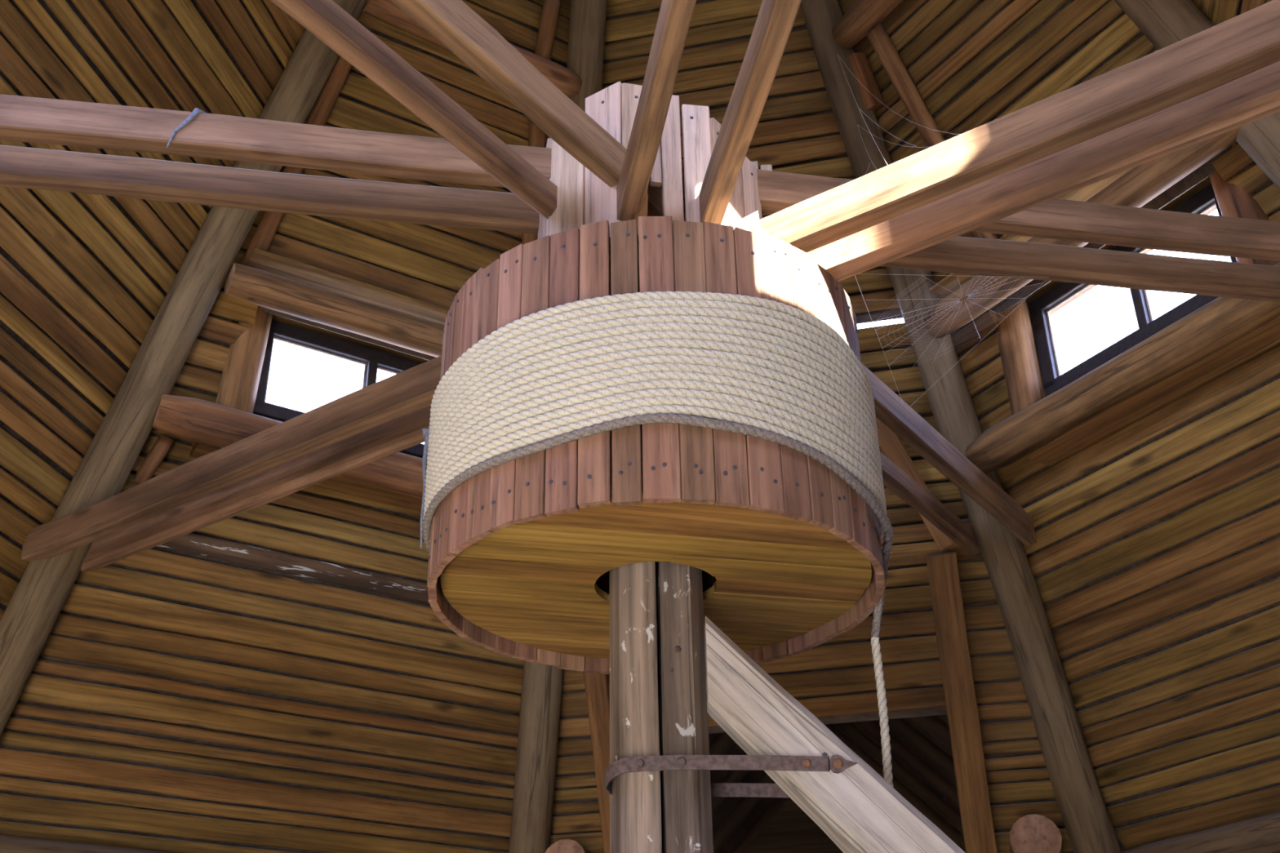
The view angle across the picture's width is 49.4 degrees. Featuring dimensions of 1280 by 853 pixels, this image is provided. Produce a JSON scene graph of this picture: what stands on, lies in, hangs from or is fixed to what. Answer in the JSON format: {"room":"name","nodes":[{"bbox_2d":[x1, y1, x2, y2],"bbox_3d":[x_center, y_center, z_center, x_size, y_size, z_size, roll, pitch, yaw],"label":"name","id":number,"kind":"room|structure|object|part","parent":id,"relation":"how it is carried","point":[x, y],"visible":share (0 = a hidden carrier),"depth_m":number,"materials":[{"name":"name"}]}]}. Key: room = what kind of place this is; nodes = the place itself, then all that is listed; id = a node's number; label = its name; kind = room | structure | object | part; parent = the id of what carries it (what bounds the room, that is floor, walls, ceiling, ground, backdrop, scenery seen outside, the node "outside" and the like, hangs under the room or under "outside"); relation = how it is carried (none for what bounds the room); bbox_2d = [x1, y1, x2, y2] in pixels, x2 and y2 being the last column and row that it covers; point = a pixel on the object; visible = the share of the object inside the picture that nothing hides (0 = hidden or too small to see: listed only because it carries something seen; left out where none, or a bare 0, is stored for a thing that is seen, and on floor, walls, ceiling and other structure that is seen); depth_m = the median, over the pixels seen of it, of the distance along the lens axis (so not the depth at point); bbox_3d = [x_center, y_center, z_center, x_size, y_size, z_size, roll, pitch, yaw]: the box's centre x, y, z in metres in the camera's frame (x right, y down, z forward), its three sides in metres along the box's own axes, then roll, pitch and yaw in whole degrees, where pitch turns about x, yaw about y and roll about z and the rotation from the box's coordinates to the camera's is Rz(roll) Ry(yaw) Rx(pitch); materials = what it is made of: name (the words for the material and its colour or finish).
{"room":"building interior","nodes":[
{"label":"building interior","id":0,"kind":"room"},
{"bbox_2d":[0,0,305,620],"bbox_3d":[-3.147,-0.240,6.294,5.464,9.861,4.517,-1,-29,1],"label":"wall","id":1,"kind":"structure","parent":0,"point":[85,278],"depth_m":6.58,"materials":[{"name":"brown wood"}]},
{"bbox_2d":[0,0,571,852],"bbox_3d":[-1.598,0.427,7.532,4.603,9.859,5.060,16,-34,-28],"label":"wall","id":2,"kind":"structure","parent":0,"point":[282,675],"depth_m":7.49,"materials":[{"name":"brown wood"}]},
{"bbox_2d":[0,0,366,736],"bbox_3d":[-2.469,-0.215,6.941,5.843,10.062,0.272,-20,-34,30],"label":"rafter","id":3,"kind":"object","parent":2,"relation":"attached to","point":[33,609],"visible":0.73,"depth_m":6.86,"materials":[{"name":"brown wood"}]},
{"bbox_2d":[0,835,168,852],"bbox_3d":[-2.134,2.336,7.215,3.250,0.173,0.174,16,-34,-28],"label":"log","id":4,"kind":"object","parent":3,"relation":"attached to","point":[8,844],"visible":1,"depth_m":6.76,"materials":[{"name":"brown wood"}]},
{"bbox_2d":[362,0,582,97],"bbox_3d":[-0.904,-2.107,7.671,1.280,0.167,0.174,16,-34,-28],"label":"log","id":5,"kind":"object","parent":3,"relation":"attached to","point":[566,80],"visible":0.47,"depth_m":7.56,"materials":[{"name":"brown wood"}]},
{"bbox_2d":[534,0,560,60],"bbox_3d":[-0.535,-2.236,7.941,0.102,0.404,0.274,10,-31,-19],"label":"post","id":6,"kind":"object","parent":5,"relation":"on","point":[550,11],"visible":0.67,"depth_m":7.90,"materials":[{"name":"brown wood"}]},
{"bbox_2d":[151,248,448,512],"bbox_3d":[-1.452,-0.142,7.571,2.200,0.949,0.797,16,-34,-28],"label":"window","id":7,"kind":"structure","parent":2,"relation":"in","point":[240,411],"depth_m":7.32,"materials":[{"name":"brown wood"}]},
{"bbox_2d":[133,434,174,483],"bbox_3d":[-2.446,0.167,6.996,0.202,0.260,0.076,-14,-32,22],"label":"pole","id":8,"kind":"object","parent":7,"relation":"attached to","point":[163,444],"visible":0.93,"depth_m":6.97,"materials":[{"name":"brown wood"}]},
{"bbox_2d":[240,55,351,268],"bbox_3d":[-1.778,-1.461,7.334,0.798,1.336,0.102,-22,-36,33],"label":"pole","id":9,"kind":"object","parent":7,"relation":"on","point":[263,237],"visible":0.32,"depth_m":7.32,"materials":[{"name":"brown wood"}]},
{"bbox_3d":[-1.524,0.050,7.597,1.260,0.075,0.050,16,-34,-28],"label":"frame rail","id":10,"kind":"part","parent":7,"relation":"part of","materials":[{"name":"paint"}]},
{"bbox_3d":[-1.531,-0.397,7.848,1.260,0.085,0.050,16,-34,-28],"label":"frame rail","id":11,"kind":"part","parent":7,"relation":"part of","materials":[{"name":"paint"}]},
{"bbox_2d":[521,120,546,244],"bbox_3d":[-0.623,-1.119,7.976,0.103,1.336,0.821,4,-30,-8],"label":"pole","id":12,"kind":"object","parent":7,"relation":"on","point":[537,137],"visible":0.1,"depth_m":7.93,"materials":[{"name":"brown wood"}]},
{"bbox_2d":[550,0,1074,852],"bbox_3d":[1.203,0.677,8.075,4.522,9.871,5.465,-1,-29,1],"label":"wall","id":13,"kind":"structure","parent":0,"point":[797,131],"depth_m":7.85,"materials":[{"name":"brown wood"}]},
{"bbox_2d":[508,0,607,852],"bbox_3d":[-0.478,0.371,8.048,0.272,10.061,5.843,4,-30,-9],"label":"rafter","id":14,"kind":"object","parent":13,"relation":"attached to","point":[541,688],"visible":0.3,"depth_m":7.94,"materials":[{"name":"brown wood"}]},
{"bbox_2d":[582,671,609,852],"bbox_3d":[-0.139,2.343,7.965,0.139,2.354,1.316,-7,-30,11],"label":"post","id":15,"kind":"object","parent":13,"relation":"attached to","point":[597,686],"visible":0.4,"depth_m":7.93,"materials":[{"name":"brown wood"}]},
{"bbox_2d":[925,551,997,852],"bbox_3d":[1.825,2.044,7.591,0.176,2.455,1.370,-7,-30,11],"label":"post","id":16,"kind":"object","parent":13,"relation":"attached to","point":[964,725],"visible":1,"depth_m":7.55,"materials":[{"name":"brown wood"}]},
{"bbox_2d":[875,417,955,551],"bbox_3d":[1.441,0.186,7.701,0.718,0.950,0.129,19,-35,-31],"label":"post","id":17,"kind":"object","parent":16,"relation":"on","point":[890,442],"visible":0.38,"depth_m":7.66,"materials":[{"name":"brown wood"}]},
{"bbox_2d":[1009,813,1062,852],"bbox_3d":[2.486,3.002,8.847,0.275,0.268,3.400,-7,-30,11],"label":"log","id":18,"kind":"object","parent":13,"relation":"attached to","point":[1031,833],"visible":0.98,"depth_m":7.41,"materials":[{"name":"brown wood"}]},
{"bbox_2d":[708,714,1125,852],"bbox_3d":[1.197,3.726,8.610,3.620,5.121,4.124,-8,-30,12],"label":"wall","id":19,"kind":"structure","parent":0,"point":[923,773],"depth_m":10.52,"materials":[{"name":"brown wood"}]},
{"bbox_2d":[545,839,588,852],"bbox_3d":[-0.056,3.289,9.346,0.275,0.272,3.400,-7,-30,11],"label":"log","id":20,"kind":"object","parent":19,"relation":"attached to","point":[564,846],"visible":1,"depth_m":7.94,"materials":[{"name":"brown wood"}]},
{"bbox_2d":[838,0,1279,852],"bbox_3d":[2.602,-0.107,6.737,5.072,9.888,4.607,16,-34,-28],"label":"wall","id":21,"kind":"structure","parent":0,"point":[1153,559],"depth_m":7.06,"materials":[{"name":"brown wood"}]},
{"bbox_2d":[800,0,1121,852],"bbox_3d":[1.775,0.093,7.616,0.278,10.059,5.845,-20,-34,30],"label":"rafter","id":22,"kind":"object","parent":21,"relation":"attached to","point":[1086,818],"visible":0.78,"depth_m":7.49,"materials":[{"name":"brown wood"}]},
{"bbox_2d":[848,52,884,111],"bbox_3d":[1.236,-1.900,7.695,0.117,0.336,0.255,-25,-37,36],"label":"block","id":23,"kind":"object","parent":22,"relation":"attached to","point":[863,73],"visible":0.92,"depth_m":7.65,"materials":[{"name":"brown wood"}]},
{"bbox_2d":[831,0,902,48],"bbox_3d":[1.455,-2.415,7.195,0.171,0.171,1.280,16,-34,-28],"label":"log","id":24,"kind":"object","parent":22,"relation":"attached to","point":[864,16],"visible":1,"depth_m":7.48,"materials":[{"name":"brown wood"}]},
{"bbox_2d":[838,55,960,174],"bbox_3d":[0.946,-1.405,6.111,0.422,2.604,2.591,-3,-29,4],"label":"cobweb","id":25,"kind":"object","parent":22,"relation":"attached to","point":[838,55],"visible":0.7,"depth_m":5.86,"materials":[{"name":"fabric"}]},
{"bbox_2d":[1120,811,1279,852],"bbox_3d":[3.429,1.650,6.159,0.176,0.174,3.250,16,-34,-28],"label":"wooden beam","id":26,"kind":"structure","parent":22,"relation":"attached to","point":[1260,834],"depth_m":6.79,"materials":[{"name":"brown wood"}]},
{"bbox_2d":[923,125,1279,473],"bbox_3d":[2.357,-0.612,6.845,0.796,0.951,2.200,16,-34,-28],"label":"window","id":27,"kind":"structure","parent":21,"relation":"in","point":[1055,415],"depth_m":6.83,"materials":[{"name":"brown wood"}]},
{"bbox_2d":[866,22,998,239],"bbox_3d":[1.583,-1.512,7.436,0.804,1.427,0.099,16,-33,-28],"label":"beam","id":28,"kind":"structure","parent":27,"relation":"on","point":[878,37],"depth_m":7.48,"materials":[{"name":"brown wood"}]},
{"bbox_3d":[2.468,-0.892,7.087,0.050,0.085,1.260,16,-34,-28],"label":"frame rail","id":29,"kind":"part","parent":27,"relation":"part of","materials":[{"name":"paint"}]},
{"bbox_3d":[2.476,-0.444,6.836,0.050,0.075,1.260,16,-34,-28],"label":"frame rail","id":30,"kind":"part","parent":27,"relation":"part of","materials":[{"name":"paint"}]},
{"bbox_2d":[1191,0,1272,25],"bbox_3d":[3.202,-1.472,4.294,5.469,9.851,4.526,-1,-29,1],"label":"wall","id":31,"kind":"structure","parent":0,"point":[1217,11],"depth_m":6.13,"materials":[{"name":"brown wood"}]},
{"bbox_2d":[1114,0,1279,189],"bbox_3d":[3.023,-0.880,5.920,5.869,10.069,0.313,4,-30,-9],"label":"rafter","id":32,"kind":"object","parent":31,"relation":"attached to","point":[1164,23],"visible":0.41,"depth_m":6.19,"materials":[{"name":"brown wood"}]},
{"bbox_3d":[0.102,3.500,2.853,12.966,0.120,12.966,-1,-29,1],"label":"floor","id":33,"kind":"structure","parent":0,"visible":0},
{"bbox_2d":[609,155,713,852],"bbox_3d":[0.064,1.245,4.116,0.305,5.050,0.305,-12,-31,19],"label":"post","id":34,"kind":"object","parent":33,"relation":"on","point":[658,702],"visible":0.49,"depth_m":4.21,"materials":[{"name":"brown wood"}]},
{"bbox_2d":[270,0,980,556],"bbox_3d":[-0.144,-0.689,5.218,0.083,0.153,6.857,-20,-34,30],"label":"beam","id":35,"kind":"structure","parent":34,"relation":"attached to","point":[326,20],"depth_m":4.58,"materials":[{"name":"brown wood"}]},
{"bbox_2d":[0,94,1279,261],"bbox_3d":[0.054,-0.916,5.169,6.928,0.155,0.084,4,-30,-9],"label":"beam","id":36,"kind":"structure","parent":34,"relation":"attached to","point":[22,118],"depth_m":4.99,"materials":[{"name":"brown wood"}]},
{"bbox_2d":[166,107,207,147],"bbox_3d":[-1.584,-1.048,4.879,0.117,0.202,0.042,16,-34,-28],"label":"cord","id":37,"kind":"object","parent":36,"relation":"hanging from","point":[196,110],"visible":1,"depth_m":4.88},
{"bbox_2d":[760,164,772,170],"bbox_3d":[0.479,-0.966,5.280,0.045,0.047,0.030,-1,-29,1],"label":"peg","id":38,"kind":"object","parent":36,"relation":"on","point":[768,167],"visible":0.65,"depth_m":5.27,"materials":[{"name":"brown wood"}]},
{"bbox_2d":[0,145,1279,302],"bbox_3d":[0.011,-0.783,5.412,6.923,0.164,0.084,4,-30,-9],"label":"beam","id":39,"kind":"structure","parent":34,"relation":"attached to","point":[24,167],"depth_m":5.25,"materials":[{"name":"brown wood"}]},
{"bbox_2d":[854,273,1043,406],"bbox_3d":[1.317,-0.362,5.549,0.688,0.494,1.833,-9,-30,14],"label":"cobweb","id":40,"kind":"object","parent":39,"relation":"attached to","point":[859,273],"visible":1,"depth_m":5.52,"materials":[{"name":"fabric"}]},
{"bbox_2d":[21,0,1279,561],"bbox_3d":[-0.017,-0.460,4.951,7.203,0.164,0.088,-20,-34,30],"label":"beam","id":41,"kind":"structure","parent":34,"relation":"attached to","point":[1247,42],"depth_m":4.41,"materials":[{"name":"brown wood"}]},
{"bbox_2d":[426,216,884,674],"bbox_3d":[0.044,0.130,4.739,1.470,0.992,1.471,-1,-29,1],"label":"drum","id":42,"kind":"object","parent":34,"relation":"attached to","point":[523,552],"visible":0.7,"depth_m":4.30,"materials":[{"name":"brown wood"}]},
{"bbox_2d":[537,80,761,239],"bbox_3d":[0.032,-0.633,5.168,0.809,0.956,0.809,-20,-34,30],"label":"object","id":43,"kind":"object","parent":42,"relation":"on","point":[583,197],"visible":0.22,"depth_m":4.94,"materials":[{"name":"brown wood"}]},
{"bbox_2d":[616,0,696,221],"bbox_3d":[-0.104,-0.588,5.083,0.078,0.155,6.982,4,-30,-9],"label":"beam","id":44,"kind":"structure","parent":43,"relation":"attached to","point":[674,18],"depth_m":4.26,"materials":[{"name":"brown wood"}]},
{"bbox_2d":[422,291,893,786],"bbox_3d":[0.062,1.167,4.154,1.532,2.825,1.533,14,-33,-25],"label":"rope","id":45,"kind":"object","parent":42,"relation":"attached to","point":[790,380],"visible":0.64,"depth_m":4.15,"materials":[{"name":"beige fabric"}]},
{"bbox_2d":[420,428,429,548],"bbox_3d":[-0.731,0.204,4.683,0.038,0.444,0.033,11,-31,-21],"label":"cord","id":46,"kind":"object","parent":45,"relation":"hanging from","point":[425,433],"visible":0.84,"depth_m":4.72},
{"bbox_2d":[728,210,766,235],"bbox_3d":[0.326,-0.615,4.572,0.185,0.103,0.100,-15,-32,23],"label":"block","id":47,"kind":"object","parent":42,"relation":"on","point":[751,223],"visible":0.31,"depth_m":4.53,"materials":[{"name":"brown wood"}]},
{"bbox_2d":[80,61,1279,572],"bbox_3d":[0.164,-0.390,5.092,7.082,0.172,0.089,-20,-34,30],"label":"beam","id":48,"kind":"structure","parent":34,"relation":"attached to","point":[1253,96],"depth_m":4.55,"materials":[{"name":"brown wood"}]},
{"bbox_2d":[390,0,1035,546],"bbox_3d":[0.115,-0.771,5.082,0.083,0.151,6.897,-20,-34,30],"label":"beam","id":49,"kind":"structure","parent":34,"relation":"attached to","point":[459,28],"depth_m":4.63,"materials":[{"name":"brown wood"}]},
{"bbox_2d":[604,752,857,795],"bbox_3d":[0.254,0.999,4.072,0.743,0.073,0.176,-9,-30,14],"label":"strap","id":50,"kind":"object","parent":34,"relation":"attached to","point":[837,763],"visible":0.97,"depth_m":4.06,"materials":[{"name":"metal"}]},
{"bbox_2d":[698,0,801,224],"bbox_3d":[0.179,-0.566,5.131,0.080,0.155,6.984,4,-30,-9],"label":"beam","id":51,"kind":"structure","parent":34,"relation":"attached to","point":[775,19],"depth_m":4.28,"materials":[{"name":"brown wood"}]},
{"bbox_2d":[711,782,790,798],"bbox_3d":[0.394,1.142,4.359,0.461,0.056,0.006,-1,-29,1],"label":"strap","id":52,"kind":"object","parent":34,"relation":"attached to","point":[717,789],"visible":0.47,"depth_m":4.36,"materials":[{"name":"metal"}]},
{"bbox_2d":[704,616,965,852],"bbox_3d":[1.704,2.011,3.555,2.957,3.280,0.154,-1,-29,1],"label":"diagonal brace","id":53,"kind":"object","parent":34,"relation":"attached to","point":[857,809],"visible":0.96,"depth_m":4.09,"materials":[{"name":"brown wood"}]}
]}

